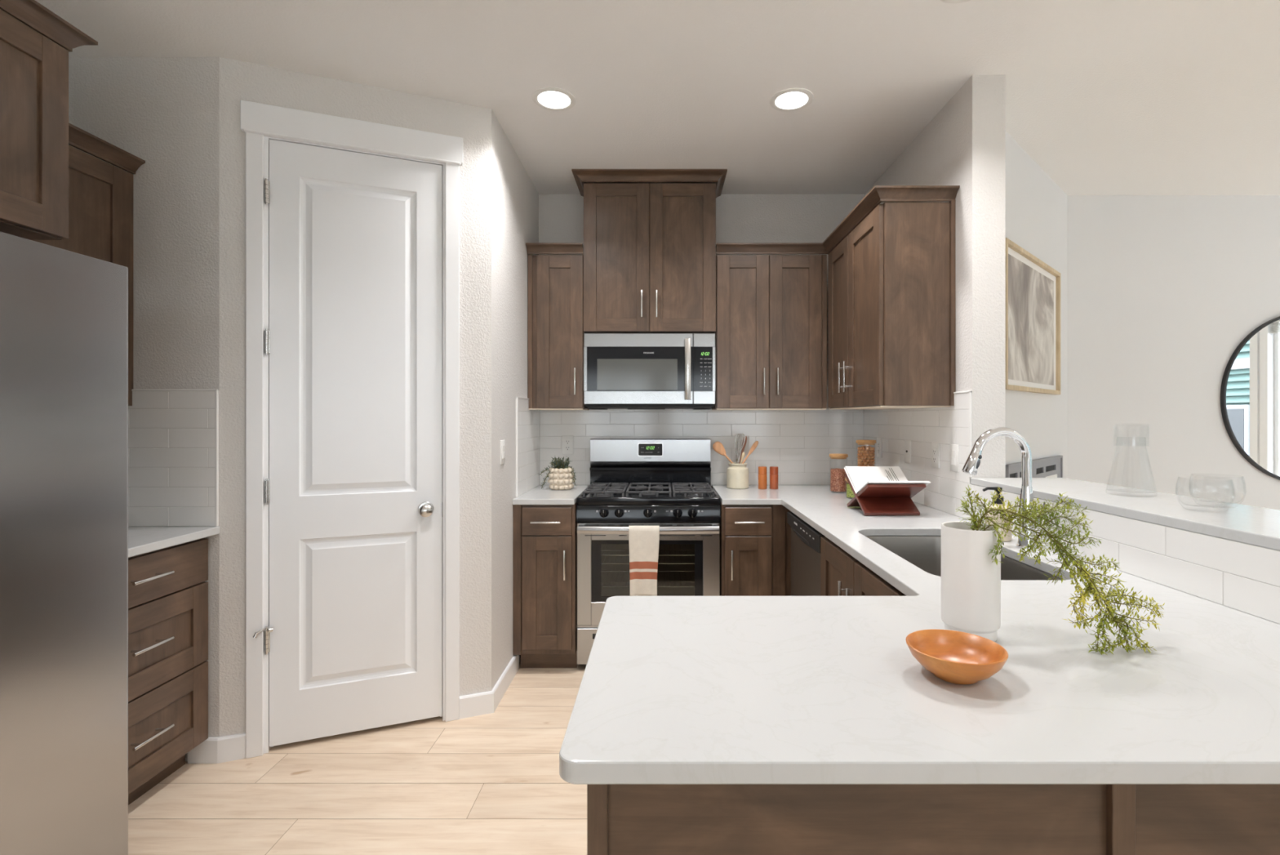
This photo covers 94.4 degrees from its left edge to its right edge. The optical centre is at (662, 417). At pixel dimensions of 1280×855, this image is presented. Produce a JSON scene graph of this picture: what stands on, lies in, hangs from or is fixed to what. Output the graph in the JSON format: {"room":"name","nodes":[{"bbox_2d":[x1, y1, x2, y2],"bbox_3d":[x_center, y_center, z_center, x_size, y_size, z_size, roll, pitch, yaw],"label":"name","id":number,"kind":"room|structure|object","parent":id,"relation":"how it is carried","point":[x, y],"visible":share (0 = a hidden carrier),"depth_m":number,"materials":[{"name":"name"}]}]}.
{"room":"kitchen","nodes":[
{"label":"kitchen","id":0,"kind":"room"},
{"bbox_2d":[68,57,219,760],"bbox_3d":[-2.100,-0.033,2.362,0.745,2.745,0.110,0,0,0],"label":"wall","id":1,"kind":"structure","parent":0,"point":[164,112],"depth_m":2.31,"materials":[{"name":"white paint"}]},
{"bbox_2d":[128,389,218,526],"bbox_3d":[-2.051,0.157,2.302,0.644,0.533,0.010,0,0,0],"label":"backsplash","id":2,"kind":"structure","parent":1,"relation":"attached to","point":[173,434],"depth_m":2.30,"materials":[{"name":"white tile"}]},
{"bbox_2d":[219,57,491,736],"bbox_3d":[-1.273,-0.033,2.548,1.025,2.745,0.100,0,0,-22],"label":"wall","id":3,"kind":"structure","parent":0,"point":[239,80],"depth_m":2.48,"materials":[{"name":"white paint"}]},
{"bbox_2d":[187,732,245,763],"bbox_3d":[-1.740,1.292,2.308,0.203,0.095,0.034,0,0,-10],"label":"baseboard","id":4,"kind":"structure","parent":3,"relation":"attached to","point":[231,747],"depth_m":2.30,"materials":[{"name":"white paint"}]},
{"bbox_2d":[253,139,442,746],"bbox_3d":[-1.290,0.102,2.469,0.699,2.432,0.104,0,0,-22],"label":"door","id":5,"kind":"structure","parent":3,"relation":"in","point":[353,340],"depth_m":2.49,"materials":[{"name":"white paint"}]},
{"bbox_2d":[240,99,462,758],"bbox_3d":[-1.291,0.050,2.526,0.827,2.581,0.127,0,0,-22],"label":"trim","id":6,"kind":"structure","parent":3,"relation":"attached to","point":[261,123],"depth_m":2.40,"materials":[{"name":"white paint"}]},
{"bbox_2d":[128,662,586,854],"bbox_3d":[2.063,1.400,0.244,9.073,0.120,7.313,0,0,0],"label":"floor","id":7,"kind":"structure","parent":0,"point":[488,784],"depth_m":2.09,"materials":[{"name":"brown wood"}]},
{"bbox_2d":[0,231,128,854],"bbox_3d":[-1.912,0.455,1.249,0.895,1.770,0.908,0,0,0],"label":"refrigerator","id":8,"kind":"object","parent":7,"relation":"on","point":[64,313],"visible":1,"depth_m":1.51,"materials":[{"name":"silver metal"}]},
{"bbox_2d":[128,537,208,804],"bbox_3d":[-2.042,0.897,2.004,0.650,0.886,0.592,0,0,0],"label":"base cabinet","id":9,"kind":"object","parent":7,"relation":"on","point":[168,587],"visible":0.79,"depth_m":2.10,"materials":[{"name":"brown wood"}]},
{"bbox_2d":[128,526,219,557],"bbox_3d":[-2.048,0.438,2.006,0.648,0.030,0.600,0,0,0],"label":"countertop","id":10,"kind":"structure","parent":9,"relation":"on","point":[141,540],"depth_m":2.13,"materials":[{"name":"white stone"}]},
{"bbox_2d":[513,502,577,667],"bbox_3d":[-0.618,0.897,3.375,0.320,0.886,0.684,0,0,0],"label":"base cabinet","id":11,"kind":"object","parent":7,"relation":"on","point":[545,626],"visible":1,"depth_m":3.08,"materials":[{"name":"brown wood"}]},
{"bbox_2d":[512,484,589,504],"bbox_3d":[-0.619,0.438,3.397,0.320,0.030,0.653,0,0,0],"label":"countertop","id":12,"kind":"structure","parent":11,"relation":"on","point":[536,495],"depth_m":3.19,"materials":[{"name":"white stone"}]},
{"bbox_2d":[537,455,576,489],"bbox_3d":[-0.623,0.321,3.489,0.212,0.204,0.156,0,0,-24],"label":"potted plant","id":13,"kind":"object","parent":12,"relation":"on","point":[562,477],"visible":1,"depth_m":3.45,"materials":[{"name":"green plant"}]},
{"bbox_2d":[576,438,720,664],"bbox_3d":[-0.075,0.736,3.374,0.759,1.209,0.652,0,0,0],"label":"range","id":14,"kind":"object","parent":7,"relation":"on","point":[665,483],"visible":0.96,"depth_m":3.16,"materials":[{"name":"silver metal"}]},
{"bbox_2d":[628,525,659,595],"bbox_3d":[-0.096,0.753,3.061,0.157,0.387,0.057,0,0,0],"label":"dish towel","id":15,"kind":"object","parent":14,"relation":"hanging from","point":[643,540],"visible":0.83,"depth_m":3.04,"materials":[{"name":"beige fabric"}]},
{"bbox_2d":[576,521,719,625],"bbox_3d":[-0.075,0.827,3.291,0.757,0.543,0.485,0,0,0],"label":"oven","id":16,"kind":"object","parent":14,"relation":"in","point":[689,559],"depth_m":3.13,"materials":[{"name":"silver metal"}]},
{"bbox_2d":[576,482,719,505],"bbox_3d":[-0.075,0.428,3.371,0.759,0.072,0.498,0,0,0],"label":"cooktop","id":17,"kind":"object","parent":14,"relation":"in","point":[597,493],"depth_m":3.16,"materials":[{"name":"grey metal"}]},
{"bbox_2d":[720,502,791,595],"bbox_3d":[0.504,0.897,3.375,0.391,0.886,0.684,0,0,0],"label":"base cabinet","id":18,"kind":"object","parent":7,"relation":"on","point":[755,540],"visible":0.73,"depth_m":3.07,"materials":[{"name":"brown wood"}]},
{"bbox_2d":[786,511,824,595],"bbox_3d":[0.919,0.904,2.648,0.602,0.872,0.606,0,0,0],"label":"dishwasher","id":19,"kind":"object","parent":7,"relation":"on","point":[805,539],"visible":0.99,"depth_m":2.65,"materials":[{"name":"black metal"}]},
{"bbox_2d":[820,536,906,595],"bbox_3d":[0.910,0.897,1.877,0.660,0.886,0.915,0,0,0],"label":"base cabinet","id":20,"kind":"object","parent":7,"relation":"on","point":[842,574],"visible":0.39,"depth_m":1.99,"materials":[{"name":"brown wood"}]},
{"bbox_2d":[586,783,1279,854],"bbox_3d":[0.578,0.897,1.115,1.368,0.886,0.563,0,0,0],"label":"base cabinet","id":21,"kind":"object","parent":7,"relation":"on","point":[679,819],"visible":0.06,"depth_m":0.85,"materials":[{"name":"brown wood"}]},
{"bbox_2d":[559,484,1279,784],"bbox_3d":[0.569,0.438,2.226,1.401,0.030,2.995,0,0,0],"label":"countertop","id":22,"kind":"structure","parent":21,"relation":"on","point":[673,690],"depth_m":0.93,"materials":[{"name":"white stone"}]},
{"bbox_2d":[726,462,748,488],"bbox_3d":[0.452,0.348,3.560,0.133,0.149,0.133,0,0,0],"label":"utensil crock","id":23,"kind":"object","parent":22,"relation":"on","point":[737,474],"visible":0.96,"depth_m":3.51,"materials":[{"name":"beige ceramic"}]},
{"bbox_2d":[712,441,733,463],"bbox_3d":[0.388,0.276,3.548,0.179,0.264,0.018,0,0,-6],"label":"wooden spoon","id":24,"kind":"object","parent":23,"relation":"in","point":[717,446],"visible":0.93,"depth_m":3.54,"materials":[{"name":"brown wood"}]},
{"bbox_2d":[734,433,745,463],"bbox_3d":[0.466,0.251,3.561,0.066,0.306,0.064,0,0,0],"label":"whisk","id":25,"kind":"object","parent":23,"relation":"in","point":[736,446],"visible":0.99,"depth_m":3.56,"materials":[{"name":"silver metal"}]},
{"bbox_2d":[738,435,746,463],"bbox_3d":[0.469,0.259,3.577,0.084,0.295,0.021,0,0,-3],"label":"wooden spoon","id":26,"kind":"object","parent":23,"relation":"in","point":[745,441],"visible":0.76,"depth_m":3.58,"materials":[{"name":"brown wood"}]},
{"bbox_2d":[740,452,745,463],"bbox_3d":[0.457,0.308,3.543,0.071,0.199,0.016,0,0,0],"label":"wooden spoon","id":27,"kind":"object","parent":23,"relation":"in","point":[743,453],"visible":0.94,"depth_m":3.54,"materials":[{"name":"brown wood"}]},
{"bbox_2d":[742,440,758,463],"bbox_3d":[0.495,0.274,3.548,0.158,0.268,0.014,0,0,8],"label":"wooden spatula","id":28,"kind":"object","parent":23,"relation":"in","point":[754,445],"visible":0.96,"depth_m":3.54,"materials":[{"name":"brown wood"}]},
{"bbox_2d":[758,466,766,488],"bbox_3d":[0.592,0.357,3.510,0.051,0.132,0.051,0,0,0],"label":"pepper mill","id":29,"kind":"object","parent":22,"relation":"on","point":[762,469],"visible":1,"depth_m":3.49,"materials":[{"name":"orange wood"}]},
{"bbox_2d":[769,466,777,488],"bbox_3d":[0.660,0.357,3.510,0.051,0.132,0.051,0,0,0],"label":"pepper mill","id":30,"kind":"object","parent":22,"relation":"on","point":[773,469],"visible":1,"depth_m":3.49,"materials":[{"name":"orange wood"}]},
{"bbox_2d":[829,453,848,458],"bbox_3d":[0.998,0.315,3.360,0.104,0.215,0.104,0,0,0],"label":"storage jar","id":31,"kind":"object","parent":22,"relation":"on","point":[833,455],"visible":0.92,"depth_m":3.32,"materials":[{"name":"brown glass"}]},
{"bbox_2d":[830,467,846,491],"bbox_3d":[0.998,0.352,3.360,0.090,0.126,0.090,0,0,0],"label":"grain","id":32,"kind":"object","parent":31,"relation":"in","point":[837,482],"visible":0.91,"depth_m":3.32,"materials":[{"name":"food"}]},
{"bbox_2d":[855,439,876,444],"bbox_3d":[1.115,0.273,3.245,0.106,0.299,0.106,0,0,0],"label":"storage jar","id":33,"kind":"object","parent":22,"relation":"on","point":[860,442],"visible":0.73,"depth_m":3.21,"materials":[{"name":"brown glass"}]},
{"bbox_2d":[844,473,925,515],"bbox_3d":[0.992,0.344,2.663,0.250,0.154,0.310,0,0,0],"label":"book stand","id":34,"kind":"object","parent":22,"relation":"on","point":[873,499],"visible":0.88,"depth_m":2.58,"materials":[{"name":"red wood"}]},
{"bbox_2d":[844,466,930,493],"bbox_3d":[1.002,0.288,2.672,0.268,0.110,0.332,0,0,0],"label":"open book","id":35,"kind":"object","parent":34,"relation":"on","point":[859,477],"visible":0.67,"depth_m":2.75,"materials":[{"name":"white paper"}]},
{"bbox_2d":[905,628,1008,684],"bbox_3d":[0.478,0.397,0.967,0.150,0.051,0.150,0,0,0],"label":"wooden bowl","id":36,"kind":"object","parent":22,"relation":"on","point":[958,657],"visible":1,"depth_m":0.99,"materials":[{"name":"brown wood"}]},
{"bbox_2d":[866,535,1061,579],"bbox_3d":[0.921,0.551,1.903,0.413,0.197,0.737,0,0,0],"label":"sink","id":37,"kind":"object","parent":22,"relation":"in","point":[924,552],"visible":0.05,"depth_m":2.25,"materials":[{"name":"metal"}]},
{"bbox_2d":[941,520,1000,641],"bbox_3d":[0.598,0.317,1.150,0.103,0.212,0.103,0,0,0],"label":"vase","id":38,"kind":"object","parent":22,"relation":"on","point":[971,583],"visible":0.82,"depth_m":1.11,"materials":[{"name":"white ceramic"}]},
{"bbox_2d":[955,484,1164,654],"bbox_3d":[0.764,0.279,1.122,0.370,0.295,0.172,0,0,0],"label":"branch","id":39,"kind":"object","parent":38,"relation":"in","point":[1083,572],"visible":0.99,"depth_m":1.11,"materials":[{"name":"green plant"}]},
{"bbox_2d":[982,486,1012,541],"bbox_3d":[1.164,0.332,2.054,0.083,0.182,0.084,0,0,39],"label":"soap dispenser","id":40,"kind":"object","parent":22,"relation":"on","point":[998,501],"visible":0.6,"depth_m":2.03,"materials":[{"name":"beige"}]},
{"bbox_2d":[984,503,1012,541],"bbox_3d":[1.165,0.360,2.055,0.082,0.126,0.082,0,0,0],"label":"bottle","id":41,"kind":"object","parent":40,"relation":"attached to","point":[1006,538],"depth_m":2.02,"materials":[{"name":"beige"}]},
{"bbox_2d":[961,426,1047,548],"bbox_3d":[1.106,0.227,1.923,0.272,0.392,0.061,0,0,-8],"label":"faucet","id":42,"kind":"object","parent":22,"relation":"on","point":[971,467],"visible":0.82,"depth_m":1.92,"materials":[{"name":"silver metal"}]},
{"bbox_3d":[1.010,0.369,3.105,0.102,0.107,0.102,0,0,0],"label":"storage jar","id":43,"kind":"object","parent":22,"relation":"on","visible":0},
{"bbox_2d":[846,482,854,497],"bbox_3d":[1.010,0.379,3.105,0.088,0.073,0.088,0,0,0],"label":"peas","id":44,"kind":"object","parent":43,"relation":"in","point":[850,493],"visible":0.29,"depth_m":3.08,"materials":[{"name":"green food"}]},
{"bbox_2d":[491,109,538,689],"bbox_3d":[-0.830,-0.033,3.271,0.100,2.745,1.148,0,0,0],"label":"wall","id":45,"kind":"structure","parent":0,"point":[514,197],"depth_m":2.96,"materials":[{"name":"white paint"}]},
{"bbox_2d":[459,654,519,718],"bbox_3d":[-0.837,1.292,2.896,0.143,0.095,0.529,0,0,0],"label":"baseboard","id":46,"kind":"structure","parent":45,"relation":"attached to","point":[486,702],"depth_m":2.68,"materials":[{"name":"white paint"}]},
{"bbox_2d":[500,440,505,464],"bbox_3d":[-0.775,0.168,2.874,0.010,0.116,0.072,0,0,0],"label":"light switch","id":47,"kind":"object","parent":45,"relation":"attached to","point":[502,442],"visible":1,"depth_m":2.86,"materials":[{"name":"white plastic"}]},
{"bbox_2d":[515,396,539,497],"bbox_3d":[-0.775,0.157,3.434,0.010,0.533,0.582,0,0,0],"label":"backsplash","id":48,"kind":"structure","parent":45,"relation":"attached to","point":[527,420],"depth_m":3.37,"materials":[{"name":"white tile"}]},
{"bbox_2d":[35,0,1279,195],"bbox_3d":[2.063,-1.455,0.300,9.073,0.100,7.200,0,0,0],"label":"ceiling","id":49,"kind":"structure","parent":0,"point":[1107,97],"depth_m":2.37,"materials":[{"name":"white paint"}]},
{"bbox_2d":[532,87,575,111],"bbox_3d":[-0.479,-1.401,2.613,0.190,0.007,0.190,0,0,0],"label":"recessed light","id":50,"kind":"object","parent":49,"relation":"in","point":[553,99],"visible":1,"depth_m":2.61,"materials":[{"name":"white plastic"}]},
{"bbox_2d":[769,88,813,111],"bbox_3d":[0.570,-1.401,2.618,0.190,0.007,0.190,0,0,0],"label":"recessed light","id":51,"kind":"object","parent":49,"relation":"in","point":[791,99],"visible":1,"depth_m":2.61,"materials":[{"name":"white plastic"}]},
{"bbox_2d":[940,0,970,3],"bbox_3d":[0.985,-1.401,1.911,0.190,0.007,0.190,0,0,0],"label":"recessed light","id":52,"kind":"object","parent":49,"relation":"in","point":[944,1],"visible":1,"depth_m":1.99,"materials":[{"name":"white plastic"}]},
{"bbox_2d":[538,194,1279,510],"bbox_3d":[2.860,-0.033,3.795,7.480,2.745,0.140,0,0,0],"label":"wall","id":53,"kind":"structure","parent":0,"point":[1163,291],"depth_m":3.75,"materials":[{"name":"white paint"}]},
{"bbox_2d":[525,242,589,409],"bbox_3d":[-0.617,-0.518,3.538,0.322,0.945,0.356,0,0,0],"label":"upper cabinet","id":54,"kind":"object","parent":53,"relation":"attached to","point":[556,332],"visible":0.98,"depth_m":3.40,"materials":[{"name":"brown wood"}]},
{"bbox_2d":[561,435,573,453],"bbox_3d":[-0.596,0.172,3.713,0.072,0.116,0.008,0,0,0],"label":"outlet","id":55,"kind":"object","parent":53,"relation":"attached to","point":[567,442],"visible":1,"depth_m":3.71,"materials":[{"name":"white plastic"}]},
{"bbox_2d":[564,439,570,444],"bbox_3d":[-0.596,0.152,3.713,0.033,0.027,0.008,0,0,0],"label":"receptacle","id":56,"kind":"object","parent":55,"relation":"attached to","point":[566,441],"depth_m":3.71,"materials":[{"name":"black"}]},
{"bbox_2d":[571,168,727,333],"bbox_3d":[-0.074,-0.948,3.537,0.880,0.912,0.377,0,0,0],"label":"upper cabinet","id":57,"kind":"object","parent":53,"relation":"attached to","point":[650,249],"visible":0.99,"depth_m":3.40,"materials":[{"name":"brown wood"}]},
{"bbox_2d":[583,333,715,409],"bbox_3d":[-0.075,-0.269,3.532,0.757,0.441,0.368,0,0,0],"label":"microwave","id":58,"kind":"object","parent":57,"relation":"attached to","point":[622,371],"visible":1,"depth_m":3.40,"materials":[{"name":"silver metal"}]},
{"bbox_2d":[539,408,863,484],"bbox_3d":[0.245,0.182,3.721,2.034,0.483,0.007,0,0,0],"label":"backsplash","id":59,"kind":"structure","parent":53,"relation":"attached to","point":[800,442],"depth_m":3.72,"materials":[{"name":"white tile"}]},
{"bbox_2d":[737,435,749,453],"bbox_3d":[0.507,0.172,3.713,0.072,0.116,0.008,0,0,0],"label":"outlet","id":60,"kind":"object","parent":53,"relation":"attached to","point":[746,450],"visible":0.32,"depth_m":3.71,"materials":[{"name":"white plastic"}]},
{"bbox_2d":[711,242,826,409],"bbox_3d":[0.631,-0.518,3.538,0.648,0.945,0.356,0,0,0],"label":"upper cabinet","id":61,"kind":"object","parent":53,"relation":"attached to","point":[771,334],"visible":0.99,"depth_m":3.40,"materials":[{"name":"brown wood"}]},
{"bbox_2d":[1220,315,1279,479],"bbox_3d":[4.070,-0.122,3.732,1.088,1.088,0.025,0,0,0],"label":"round mirror","id":62,"kind":"object","parent":53,"relation":"attached to","point":[1250,389],"visible":1,"depth_m":3.73,"materials":[{"name":"black mirror"}]},
{"bbox_2d":[864,75,1005,477],"bbox_3d":[1.338,-0.033,3.077,0.136,2.745,1.296,0,0,0],"label":"wall","id":63,"kind":"structure","parent":0,"point":[963,144],"depth_m":2.43,"materials":[{"name":"white paint"}]},
{"bbox_2d":[876,437,882,457],"bbox_3d":[1.258,0.174,3.440,0.009,0.116,0.072,0,0,0],"label":"outlet","id":64,"kind":"object","parent":63,"relation":"attached to","point":[879,440],"visible":1,"depth_m":3.42,"materials":[{"name":"white plastic"}]},
{"bbox_2d":[877,441,879,453],"bbox_3d":[1.257,0.174,3.440,0.007,0.068,0.033,0,0,0],"label":"receptacle","id":65,"kind":"object","parent":64,"relation":"attached to","point":[878,442],"depth_m":3.44,"materials":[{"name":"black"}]},
{"bbox_2d":[822,185,959,408],"bbox_3d":[1.088,-0.518,2.975,0.363,0.945,0.890,0,0,0],"label":"upper cabinet","id":66,"kind":"object","parent":63,"relation":"attached to","point":[892,263],"visible":1,"depth_m":2.58,"materials":[{"name":"brown wood"}]},
{"bbox_2d":[904,440,911,462],"bbox_3d":[1.257,0.174,3.043,0.010,0.116,0.072,0,0,0],"label":"wall plate","id":67,"kind":"object","parent":63,"relation":"attached to","point":[907,442],"visible":1,"depth_m":3.03,"materials":[{"name":"white plastic"}]},
{"bbox_2d":[863,390,972,519],"bbox_3d":[1.266,0.157,3.077,0.010,0.533,1.296,0,0,0],"label":"backsplash","id":68,"kind":"structure","parent":63,"relation":"attached to","point":[953,424],"depth_m":2.80,"materials":[{"name":"white tile"}]},
{"bbox_2d":[931,442,939,468],"bbox_3d":[1.258,0.174,2.732,0.009,0.116,0.072,0,0,0],"label":"outlet","id":69,"kind":"object","parent":63,"relation":"attached to","point":[935,446],"visible":1,"depth_m":2.72,"materials":[{"name":"white plastic"}]},
{"bbox_2d":[933,447,936,462],"bbox_3d":[1.257,0.174,2.732,0.007,0.068,0.033,0,0,0],"label":"receptacle","id":70,"kind":"object","parent":69,"relation":"attached to","point":[934,448],"depth_m":2.73,"materials":[{"name":"white plastic"}]},
{"bbox_2d":[950,444,959,471],"bbox_3d":[1.257,0.174,2.556,0.010,0.116,0.072,0,0,0],"label":"light switch","id":71,"kind":"object","parent":63,"relation":"attached to","point":[954,448],"visible":1,"depth_m":2.54,"materials":[{"name":"white plastic"}]},
{"bbox_2d":[1005,130,1067,478],"bbox_3d":[1.962,-0.033,3.226,1.620,2.745,0.080,0,0,-44],"label":"wall","id":72,"kind":"structure","parent":0,"point":[1037,207],"depth_m":3.30,"materials":[{"name":"white paint"}]},
{"bbox_2d":[1005,237,1060,394],"bbox_3d":[1.990,-0.496,3.176,1.010,0.720,0.030,0,0,-44],"label":"framed print","id":73,"kind":"object","parent":72,"relation":"attached to","point":[1033,287],"visible":0.75,"depth_m":3.15,"materials":[{"name":"beige paper"}]},
{"bbox_2d":[1005,455,1062,477],"bbox_3d":[2.044,0.435,3.235,1.040,0.410,0.020,0,0,-44],"label":"metal panel","id":74,"kind":"object","parent":72,"relation":"attached to","point":[1051,466],"visible":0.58,"depth_m":3.32,"materials":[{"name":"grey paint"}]},
{"bbox_3d":[1.338,0.807,1.494,0.135,1.066,1.869,0,0,0],"label":"wall","id":75,"kind":"structure","parent":0,"visible":0},
{"bbox_2d":[969,484,1279,623],"bbox_3d":[1.266,0.348,1.518,0.008,0.150,1.836,0,0,0],"label":"wall tiles","id":76,"kind":"structure","parent":75,"relation":"attached to","point":[1241,576],"depth_m":1.44,"materials":[{"name":"white tile"}]},
{"bbox_2d":[970,477,1279,551],"bbox_3d":[1.453,0.260,1.474,0.382,0.027,1.908,0,0,0],"label":"bar ledge","id":77,"kind":"object","parent":75,"relation":"on","point":[1243,523],"visible":1,"depth_m":1.62,"materials":[{"name":"white stone"}]},
{"bbox_2d":[1105,451,1155,497],"bbox_3d":[1.481,0.132,1.872,0.113,0.227,0.113,0,0,-13],"label":"carafe","id":78,"kind":"object","parent":77,"relation":"on","point":[1114,451],"visible":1,"depth_m":1.85,"materials":[{"name":"clear glass"}]},
{"bbox_2d":[1177,484,1233,512],"bbox_3d":[1.428,0.203,1.560,0.117,0.086,0.117,0,0,0],"label":"drinking glass","id":79,"kind":"object","parent":77,"relation":"on","point":[1233,484],"visible":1,"depth_m":1.55,"materials":[{"name":"clear glass"}]},
{"bbox_2d":[1189,476,1246,507],"bbox_3d":[1.535,0.203,1.640,0.117,0.086,0.117,0,0,0],"label":"drinking glass","id":80,"kind":"object","parent":77,"relation":"on","point":[1243,477],"visible":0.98,"depth_m":1.63,"materials":[{"name":"clear glass"}]},
{"bbox_3d":[-2.423,-0.032,-0.440,0.100,2.745,5.720,0,0,0],"label":"wall","id":81,"kind":"structure","parent":0,"visible":0},
{"bbox_2d":[0,0,97,239],"bbox_3d":[-2.018,-0.809,1.244,0.706,0.600,1.013,0,0,0],"label":"upper cabinet","id":82,"kind":"object","parent":81,"relation":"attached to","point":[36,43],"visible":1,"depth_m":1.61,"materials":[{"name":"brown wood"}]},
{"bbox_2d":[32,123,145,405],"bbox_3d":[-2.192,-0.522,2.002,0.356,0.954,0.605,0,0,0],"label":"upper cabinet","id":83,"kind":"object","parent":81,"relation":"attached to","point":[100,193],"visible":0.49,"depth_m":2.17,"materials":[{"name":"brown wood"}]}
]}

